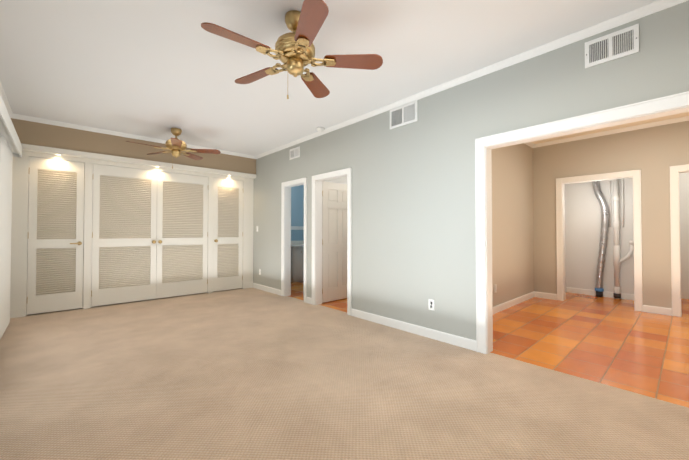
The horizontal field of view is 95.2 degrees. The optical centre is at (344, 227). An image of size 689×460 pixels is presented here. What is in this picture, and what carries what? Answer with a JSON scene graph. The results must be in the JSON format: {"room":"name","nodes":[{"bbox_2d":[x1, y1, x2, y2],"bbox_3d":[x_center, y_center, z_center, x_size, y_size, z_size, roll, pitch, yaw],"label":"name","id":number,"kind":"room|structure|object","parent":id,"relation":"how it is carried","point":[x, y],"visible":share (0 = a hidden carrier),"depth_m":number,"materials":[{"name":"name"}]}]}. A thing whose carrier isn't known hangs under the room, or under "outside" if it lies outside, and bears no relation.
{"room":"empty living room","nodes":[
{"label":"empty living room","id":0,"kind":"room"},
{"bbox_2d":[27,192,238,314],"bbox_3d":[-3.331,-0.120,5.542,3.790,2.740,0.120,1,-1,-42],"label":"wall","id":1,"kind":"structure","parent":0,"point":[91,279],"depth_m":4.91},
{"bbox_2d":[27,157,83,314],"bbox_3d":[-4.177,0.115,4.566,0.597,2.200,0.086,1,-1,-42],"label":"door","id":2,"kind":"structure","parent":1,"relation":"in","point":[55,236],"depth_m":4.57,"materials":[{"name":"beige wood"}]},
{"bbox_2d":[91,164,156,306],"bbox_3d":[-3.554,0.123,5.121,0.870,2.200,0.105,1,-1,-42],"label":"door","id":3,"kind":"structure","parent":1,"relation":"in","point":[124,218],"depth_m":5.12,"materials":[{"name":"beige wood"}]},
{"bbox_2d":[10,143,256,317],"bbox_3d":[-3.211,0.068,5.408,3.548,2.359,0.225,1,-1,-42],"label":"trim","id":4,"kind":"structure","parent":1,"relation":"attached to","point":[19,235],"depth_m":4.79,"materials":[{"name":"beige wood"}]},
{"bbox_2d":[156,171,207,298],"bbox_3d":[-2.913,0.132,5.705,0.855,2.200,0.105,1,-1,-42],"label":"door","id":5,"kind":"structure","parent":1,"relation":"in","point":[182,239],"depth_m":5.71,"materials":[{"name":"beige wood"}]},
{"bbox_2d":[213,178,242,290],"bbox_3d":[-2.302,0.141,6.261,0.600,2.200,0.105,1,-1,-42],"label":"door","id":6,"kind":"structure","parent":1,"relation":"in","point":[227,234],"depth_m":6.28,"materials":[{"name":"beige wood"}]},
{"bbox_2d":[11,118,255,173],"bbox_3d":[-3.223,-1.302,5.442,3.550,0.380,0.200,1,-1,-42],"label":"wall","id":7,"kind":"structure","parent":0,"point":[39,134],"depth_m":4.93,"materials":[{"name":"brown paint"}]},
{"bbox_2d":[16,114,255,158],"bbox_3d":[-3.145,-1.466,5.351,3.420,0.055,0.045,1,-1,-42],"label":"crown molding","id":8,"kind":"structure","parent":7,"relation":"attached to","point":[22,117],"depth_m":4.86,"materials":[{"name":"white wood"}]},
{"bbox_2d":[291,185,303,240],"bbox_3d":[-1.575,-0.089,7.602,1.580,2.740,0.100,1,-1,-42],"label":"wall","id":9,"kind":"structure","parent":0,"point":[297,205],"depth_m":7.90,"materials":[{"name":"blue paint"}]},
{"bbox_2d":[291,226,303,229],"bbox_3d":[-1.533,0.015,7.561,1.550,0.090,0.013,1,-1,-42],"label":"trim","id":10,"kind":"structure","parent":9,"relation":"attached to","point":[297,227],"depth_m":7.88,"materials":[{"name":"white"}]},
{"bbox_2d":[0,0,657,155],"bbox_3d":[-0.316,-1.580,2.257,3.790,0.080,9.070,1,-1,-42],"label":"ceiling","id":11,"kind":"structure","parent":0,"point":[158,69],"depth_m":2.82,"materials":[{"name":"white paint"}]},
{"bbox_2d":[0,82,15,118],"bbox_3d":[-1.503,-1.532,0.957,0.045,0.055,8.750,1,-1,-42],"label":"crown molding","id":12,"kind":"structure","parent":11,"relation":"attached to","point":[2,92],"depth_m":3.78,"materials":[{"name":"white wood"}]},
{"bbox_2d":[126,128,220,168],"bbox_3d":[-2.599,-1.199,4.774,1.202,0.606,1.232,1,-1,-42],"label":"fan","id":13,"kind":"object","parent":11,"relation":"hanging from","point":[176,146],"visible":1,"depth_m":4.79,"materials":[{"name":"brown wood"}]},
{"bbox_2d":[201,0,382,98],"bbox_3d":[-0.400,-1.236,2.280,1.202,0.606,1.232,1,-1,-42],"label":"fan","id":14,"kind":"object","parent":11,"relation":"hanging from","point":[294,51],"visible":1,"depth_m":2.24,"materials":[{"name":"brown wood"}]},
{"bbox_2d":[317,127,324,131],"bbox_3d":[-0.362,-1.481,4.778,0.128,0.042,0.128,1,-1,-42],"label":"smoke detector","id":15,"kind":"object","parent":11,"relation":"attached to","point":[320,129],"visible":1,"depth_m":4.74,"materials":[{"name":"white plastic"}]},
{"bbox_2d":[325,177,346,183],"bbox_3d":[0.319,-0.116,5.858,2.030,2.740,0.010,1,-1,-42],"label":"wall","id":16,"kind":"structure","parent":0,"point":[342,180],"depth_m":5.50,"materials":[{"name":"white paint"}]},
{"bbox_2d":[322,181,346,302],"bbox_3d":[-0.074,0.241,5.374,0.746,1.988,0.106,1,-1,-42],"label":"door","id":17,"kind":"structure","parent":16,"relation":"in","point":[334,241],"depth_m":5.31,"materials":[{"name":"beige wood"}]},
{"bbox_2d":[0,288,688,459],"bbox_3d":[-0.339,1.229,2.194,3.730,0.060,9.070,1,-1,-42],"label":"floor carpet","id":18,"kind":"object","parent":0,"point":[246,374],"visible":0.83,"depth_m":2.24,"materials":[{"name":"beige carpet"}]},
{"bbox_2d":[253,1,688,339],"bbox_3d":[1.040,-0.152,3.471,0.120,2.740,9.070,1,-1,-42],"label":"wall","id":19,"kind":"structure","parent":0,"point":[413,221],"depth_m":3.42,"materials":[{"name":"grey paint"}]},
{"bbox_2d":[253,283,280,295],"bbox_3d":[-1.538,1.209,6.180,0.014,0.100,1.165,1,-1,-42],"label":"baseboard","id":20,"kind":"structure","parent":19,"relation":"attached to","point":[261,287],"depth_m":6.13,"materials":[{"name":"white wood"}]},
{"bbox_2d":[281,177,306,302],"bbox_3d":[-0.834,0.214,5.522,0.170,2.071,0.773,1,-1,-42],"label":"door frame","id":21,"kind":"structure","parent":19,"relation":"attached to","point":[293,182],"depth_m":5.72,"materials":[{"name":"white wood"}]},
{"bbox_2d":[290,146,299,159],"bbox_3d":[-0.869,-1.291,5.483,0.013,0.180,0.310,1,-1,-42],"label":"air vent","id":22,"kind":"object","parent":19,"relation":"in","point":[294,153],"visible":1,"depth_m":5.47,"materials":[{"name":"white metal"}]},
{"bbox_2d":[312,167,351,315],"bbox_3d":[-0.169,0.203,4.775,0.147,2.071,0.912,1,-1,-42],"label":"door frame","id":23,"kind":"structure","parent":19,"relation":"attached to","point":[348,171],"depth_m":5.02,"materials":[{"name":"white wood"}]},
{"bbox_2d":[390,100,417,129],"bbox_3d":[0.702,-1.337,3.760,0.013,0.240,0.405,1,-1,-42],"label":"air vent","id":24,"kind":"object","parent":19,"relation":"in","point":[405,114],"visible":1,"depth_m":3.75,"materials":[{"name":"white metal"}]},
{"bbox_2d":[351,308,475,350],"bbox_3d":[0.697,1.172,3.728,0.014,0.100,1.776,1,-1,-42],"label":"baseboard","id":25,"kind":"structure","parent":19,"relation":"attached to","point":[463,342],"depth_m":3.56,"materials":[{"name":"white wood"}]},
{"bbox_2d":[429,299,433,310],"bbox_3d":[0.955,0.852,3.453,0.008,0.115,0.070,1,-1,-42],"label":"electrical outlet","id":26,"kind":"object","parent":19,"relation":"attached to","point":[431,304],"visible":1,"depth_m":3.45,"materials":[{"name":"white plastic"}]},
{"bbox_2d":[256,0,688,158],"bbox_3d":[1.086,-1.497,3.318,0.045,0.055,8.750,1,-1,-42],"label":"crown molding","id":27,"kind":"structure","parent":19,"relation":"attached to","point":[636,14],"depth_m":2.82,"materials":[{"name":"white wood"}]},
{"bbox_2d":[491,143,533,306],"bbox_3d":[2.240,-0.133,4.693,3.300,2.740,0.120,1,-1,-42],"label":"wall","id":28,"kind":"structure","parent":19,"relation":"attached to","point":[512,231],"depth_m":5.01,"materials":[{"name":"beige paint"}]},
{"bbox_2d":[493,291,534,313],"bbox_3d":[2.240,1.185,4.583,3.180,0.100,0.014,1,-1,-42],"label":"baseboard","id":29,"kind":"structure","parent":28,"relation":"attached to","point":[508,304],"depth_m":4.94,"materials":[{"name":"white wood"}]},
{"bbox_2d":[524,142,535,147],"bbox_3d":[2.243,-1.477,4.606,3.060,0.055,0.045,1,-1,-42],"label":"crown molding","id":30,"kind":"structure","parent":28,"relation":"attached to","point":[530,144],"depth_m":5.58,"materials":[{"name":"white wood"}]},
{"bbox_2d":[475,91,688,353],"bbox_3d":[2.272,0.157,2.096,0.149,2.081,2.777,1,-1,-42],"label":"door frame","id":31,"kind":"structure","parent":19,"relation":"attached to","point":[674,101],"depth_m":3.00,"materials":[{"name":"white wood"}]},
{"bbox_2d":[585,23,638,68],"bbox_3d":[1.988,-1.346,2.349,0.013,0.200,0.310,1,-1,-42],"label":"air vent","id":32,"kind":"object","parent":19,"relation":"in","point":[613,45],"visible":1,"depth_m":2.34,"materials":[{"name":"white metal"}]},
{"bbox_2d":[289,281,688,407],"bbox_3d":[2.678,1.279,5.505,5.190,0.060,9.900,1,-1,-42],"label":"floor","id":33,"kind":"structure","parent":0,"point":[623,344],"depth_m":3.38,"materials":[{"name":"orange tile"}]},
{"bbox_2d":[291,240,303,281],"bbox_3d":[-1.054,0.806,7.614,0.765,0.950,0.555,1,-1,-42],"label":"vanity cabinet","id":34,"kind":"object","parent":33,"relation":"on","point":[297,261],"visible":0.33,"depth_m":7.28,"materials":[{"name":"beige wood"}]},
{"bbox_2d":[564,184,565,291],"bbox_3d":[3.954,-0.115,5.877,0.830,2.740,0.100,1,-1,-42],"label":"wall","id":35,"kind":"structure","parent":0,"point":[565,251],"depth_m":6.10,"materials":[{"name":"white paint"}]},
{"bbox_2d":[565,178,633,293],"bbox_3d":[4.750,-0.118,5.695,0.100,2.740,1.440,1,-1,-42],"label":"wall","id":36,"kind":"structure","parent":0,"point":[583,219],"depth_m":5.80,"materials":[{"name":"white paint"}]},
{"bbox_2d":[566,287,633,299],"bbox_3d":[4.707,1.201,5.637,0.014,0.100,1.240,1,-1,-42],"label":"baseboard","id":37,"kind":"structure","parent":36,"relation":"attached to","point":[568,289],"depth_m":5.77,"materials":[{"name":"white wood"}]},
{"bbox_2d":[592,180,610,296],"bbox_3d":[4.615,-0.117,5.657,0.126,2.733,0.258,1,-1,-42],"label":"pipe","id":38,"kind":"object","parent":36,"relation":"attached to","point":[599,289],"depth_m":5.61,"materials":[{"name":"silver metal"}]},
{"bbox_2d":[613,179,633,298],"bbox_3d":[4.828,-0.119,5.445,0.095,2.730,0.284,1,-1,-42],"label":"pipe","id":39,"kind":"object","parent":36,"relation":"attached to","point":[617,260],"depth_m":5.48,"materials":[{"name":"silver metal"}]},
{"bbox_2d":[532,112,688,143],"bbox_3d":[4.455,-1.559,3.642,5.130,0.080,4.690,1,-1,-42],"label":"ceiling","id":40,"kind":"structure","parent":0,"point":[618,126],"depth_m":4.74,"materials":[{"name":"beige paint"}]},
{"bbox_2d":[533,121,688,307],"bbox_3d":[4.995,-0.143,4.031,0.120,2.740,4.570,1,-1,-42],"label":"wall","id":41,"kind":"structure","parent":0,"point":[653,154],"depth_m":4.69,"materials":[{"name":"beige paint"}]},
{"bbox_2d":[535,291,556,299],"bbox_3d":[3.539,1.199,5.508,0.014,0.100,0.315,1,-1,-42],"label":"baseboard","id":42,"kind":"structure","parent":41,"relation":"attached to","point":[537,294],"depth_m":5.50,"materials":[{"name":"white wood"}]},
{"bbox_2d":[556,169,642,311],"bbox_3d":[4.047,0.199,5.049,0.147,2.086,1.068,1,-1,-42],"label":"door frame","id":43,"kind":"structure","parent":41,"relation":"attached to","point":[636,174],"depth_m":4.89,"materials":[{"name":"white wood"}]},
{"bbox_2d":[536,116,688,147],"bbox_3d":[4.933,-1.486,3.996,0.045,0.055,4.570,1,-1,-42],"label":"crown molding","id":44,"kind":"structure","parent":41,"relation":"attached to","point":[681,119],"depth_m":4.81,"materials":[{"name":"white wood"}]},
{"bbox_2d":[643,305,671,315],"bbox_3d":[4.465,1.184,4.493,0.014,0.100,0.290,1,-1,-42],"label":"baseboard","id":45,"kind":"structure","parent":41,"relation":"attached to","point":[646,308],"depth_m":4.48,"materials":[{"name":"white wood"}]},
{"bbox_2d":[669,164,688,316],"bbox_3d":[4.973,0.184,4.033,0.147,2.086,1.092,1,-1,-42],"label":"door frame","id":46,"kind":"structure","parent":41,"relation":"attached to","point":[675,240],"depth_m":4.36,"materials":[{"name":"white wood"}]},
{"bbox_2d":[679,172,688,298],"bbox_3d":[6.486,-0.129,4.978,0.100,2.740,1.960,1,-1,-42],"label":"wall","id":47,"kind":"structure","parent":0,"point":[684,209],"depth_m":5.49,"materials":[{"name":"white paint"}]},
{"bbox_3d":[-1.673,-0.189,0.999,0.120,2.740,9.070,1,-1,-42],"label":"wall","id":48,"kind":"structure","parent":0,"visible":0},
{"bbox_2d":[0,135,12,338],"bbox_3d":[-3.907,0.112,3.625,0.026,2.148,0.955,1,-1,-42],"label":"vertical blinds","id":49,"kind":"object","parent":48,"relation":"attached to","point":[6,156],"visible":0.96,"depth_m":3.53,"materials":[{"name":"white plastic"}]},
{"bbox_2d":[0,94,21,156],"bbox_3d":[-3.015,-1.019,2.684,0.143,0.150,3.850,1,-1,-42],"label":"valance","id":50,"kind":"object","parent":48,"relation":"attached to","point":[8,132],"visible":0.69,"depth_m":3.24,"materials":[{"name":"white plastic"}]}
]}

